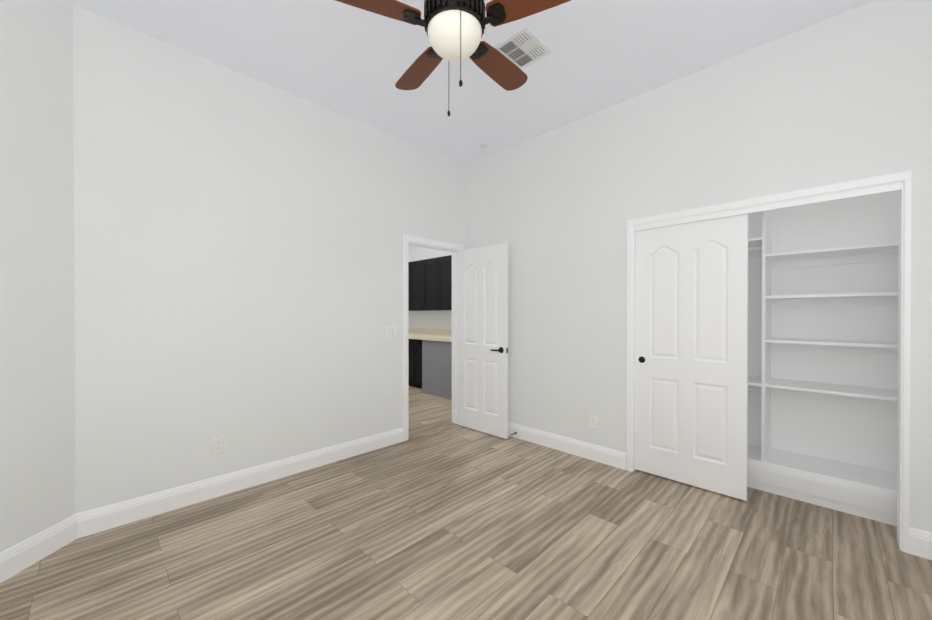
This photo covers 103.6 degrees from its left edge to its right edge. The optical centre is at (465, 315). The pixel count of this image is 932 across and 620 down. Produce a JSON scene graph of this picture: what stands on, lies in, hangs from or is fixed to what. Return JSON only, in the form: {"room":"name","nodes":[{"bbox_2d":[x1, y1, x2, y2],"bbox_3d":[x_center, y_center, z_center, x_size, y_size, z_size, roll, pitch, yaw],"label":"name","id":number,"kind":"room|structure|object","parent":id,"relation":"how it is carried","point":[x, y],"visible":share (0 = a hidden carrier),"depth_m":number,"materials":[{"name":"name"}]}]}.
{"room":"empty bedroom","nodes":[
{"label":"empty bedroom","id":0,"kind":"room"},
{"bbox_2d":[408,245,451,329],"bbox_3d":[-0.390,-0.272,6.782,3.970,3.050,0.120,0,0,45],"label":"wall","id":1,"kind":"structure","parent":0,"point":[441,319],"depth_m":7.02,"materials":[{"name":"paint"}]},
{"bbox_2d":[408,262,411,310],"bbox_3d":[-1.188,-0.559,7.243,0.844,0.910,0.340,0,0,45],"label":"upper cabinet","id":2,"kind":"object","parent":1,"relation":"attached to","point":[409,263],"depth_m":6.87,"materials":[{"name":"black wood"}]},
{"bbox_2d":[412,257,439,310],"bbox_3d":[-0.651,-0.556,6.711,0.903,0.910,0.340,0,0,45],"label":"upper cabinet","id":3,"kind":"object","parent":1,"relation":"attached to","point":[429,284],"depth_m":6.54,"materials":[{"name":"black wood"}]},
{"bbox_2d":[408,328,451,335],"bbox_3d":[-0.457,0.291,6.752,2.580,0.100,0.012,0,0,45],"label":"backsplash","id":4,"kind":"structure","parent":1,"relation":"attached to","point":[439,332],"depth_m":6.84,"materials":[{"name":"beige stone"}]},
{"bbox_2d":[440,255,451,310],"bbox_3d":[-0.253,-0.554,6.316,0.452,0.910,0.340,0,0,45],"label":"upper cabinet","id":5,"kind":"object","parent":1,"relation":"attached to","point":[445,261],"depth_m":6.16,"materials":[{"name":"black wood"}]},
{"bbox_2d":[407,142,462,245],"bbox_3d":[-0.352,-0.259,4.086,0.120,3.050,0.840,0,0,45],"label":"wall","id":6,"kind":"structure","parent":0,"point":[434,181],"depth_m":4.00,"materials":[{"name":"paint"}]},
{"bbox_2d":[403,235,463,440],"bbox_3d":[-0.381,0.222,4.060,0.157,2.089,0.848,0,0,45],"label":"door frame","id":7,"kind":"structure","parent":6,"relation":"attached to","point":[406,239],"depth_m":3.96,"materials":[{"name":"white wood"}]},
{"bbox_2d":[458,243,507,438],"bbox_3d":[0.169,0.254,3.999,0.706,2.005,0.132,0,0,44],"label":"door","id":8,"kind":"structure","parent":7,"relation":"attached to","point":[482,339],"depth_m":3.95,"materials":[{"name":"white wood"}]},
{"bbox_2d":[0,386,931,619],"bbox_3d":[-0.960,1.309,3.502,8.090,0.080,5.590,0,0,45],"label":"floor","id":9,"kind":"structure","parent":0,"point":[438,514],"depth_m":1.98,"materials":[{"name":"brown wood"}]},
{"bbox_2d":[408,340,415,386],"bbox_3d":[-0.852,0.818,6.737,0.525,0.872,0.594,0,0,45],"label":"base cabinet","id":10,"kind":"object","parent":9,"relation":"on","point":[411,343],"depth_m":6.42,"materials":[{"name":"black wood"}]},
{"bbox_2d":[416,340,419,387],"bbox_3d":[-0.582,0.819,6.469,0.467,0.872,0.594,0,0,45],"label":"base cabinet","id":11,"kind":"object","parent":9,"relation":"on","point":[417,341],"depth_m":6.30,"materials":[{"name":"black wood"}]},
{"bbox_2d":[420,340,451,399],"bbox_3d":[-0.159,0.821,5.956,0.972,0.872,0.726,0,0,45],"label":"base cabinet","id":12,"kind":"object","parent":9,"relation":"on","point":[430,359],"depth_m":5.75,"materials":[{"name":"grey wood"}]},
{"bbox_2d":[408,332,451,343],"bbox_3d":[-0.719,0.362,6.489,2.580,0.039,0.756,0,0,45],"label":"countertop","id":13,"kind":"structure","parent":12,"relation":"on","point":[411,335],"depth_m":6.16,"materials":[{"name":"beige stone"}]},
{"bbox_2d":[747,210,897,525],"bbox_3d":[2.233,0.122,2.861,1.676,2.300,0.413,0,0,45],"label":"closet shelving","id":14,"kind":"object","parent":9,"relation":"on","point":[861,491],"visible":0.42,"depth_m":2.57,"materials":[{"name":"white wood"}]},
{"bbox_2d":[0,0,931,551],"bbox_3d":[-0.032,-0.247,1.590,4.090,3.050,4.190,0,0,45],"label":"wall","id":15,"kind":"structure","parent":0,"point":[198,254],"depth_m":2.35,"materials":[{"name":"paint"}]},
{"bbox_2d":[212,436,223,454],"bbox_3d":[-1.750,0.918,2.592,0.007,0.116,0.072,0,0,45],"label":"electrical outlet","id":16,"kind":"object","parent":15,"relation":"attached to","point":[218,445],"visible":1,"depth_m":2.59,"materials":[{"name":"white plastic"}]},
{"bbox_2d":[387,327,396,338],"bbox_3d":[-0.730,0.163,3.614,0.012,0.116,0.118,0,0,45],"label":"switch plate","id":17,"kind":"object","parent":15,"relation":"attached to","point":[391,332],"visible":1,"depth_m":3.61,"materials":[{"name":"white plastic"}]},
{"bbox_2d":[0,422,931,582],"bbox_3d":[-0.032,1.208,1.597,3.850,0.140,3.950,0,0,45],"label":"baseboard","id":18,"kind":"structure","parent":15,"relation":"attached to","point":[24,554],"depth_m":2.49,"materials":[{"name":"white wood"}]},
{"bbox_2d":[68,0,872,164],"bbox_3d":[-0.960,-1.831,3.488,8.090,0.100,5.590,0,0,45],"label":"ceiling","id":19,"kind":"structure","parent":0,"point":[352,62],"depth_m":2.46,"materials":[{"name":"paint"}]},
{"bbox_2d":[335,0,570,115],"bbox_3d":[-0.038,-1.341,1.610,1.177,0.863,1.169,0,0,45],"label":"ceiling fan","id":20,"kind":"object","parent":19,"relation":"hanging from","point":[454,29],"visible":1,"depth_m":1.53,"materials":[{"name":"brown wood"}]},
{"bbox_2d":[494,26,551,69],"bbox_3d":[0.374,-1.771,2.442,0.267,0.010,0.307,0,0,45],"label":"ceiling vent","id":21,"kind":"object","parent":19,"relation":"in","point":[522,48],"visible":0.98,"depth_m":2.42,"materials":[{"name":"white metal"}]},
{"bbox_2d":[463,0,908,469],"bbox_3d":[1.183,-0.255,3.245,3.485,3.050,0.128,0,0,45],"label":"wall","id":22,"kind":"structure","parent":0,"point":[823,103],"depth_m":2.99,"materials":[{"name":"paint"}]},
{"bbox_2d":[590,415,597,428],"bbox_3d":[1.122,0.935,3.227,0.072,0.116,0.007,0,0,45],"label":"outlet","id":23,"kind":"object","parent":22,"relation":"attached to","point":[593,422],"visible":1,"depth_m":3.22,"materials":[{"name":"white plastic"}]},
{"bbox_2d":[635,214,747,500],"bbox_3d":[1.663,0.273,2.763,0.735,1.975,0.037,0,0,45],"label":"sliding door","id":24,"kind":"structure","parent":22,"relation":"in","point":[691,353],"depth_m":2.72,"materials":[{"name":"white wood"}]},
{"bbox_2d":[627,170,911,552],"bbox_3d":[1.908,0.263,2.534,1.450,2.020,0.124,0,0,45],"label":"door frame","id":25,"kind":"structure","parent":22,"relation":"attached to","point":[884,188],"depth_m":2.11,"materials":[{"name":"white wood"}]},
{"bbox_2d":[748,190,898,471],"bbox_3d":[2.208,-0.253,2.833,1.920,3.050,0.730,0,0,45],"label":"wall","id":26,"kind":"structure","parent":0,"point":[862,431],"depth_m":2.70,"materials":[{"name":"paint"}]}
]}

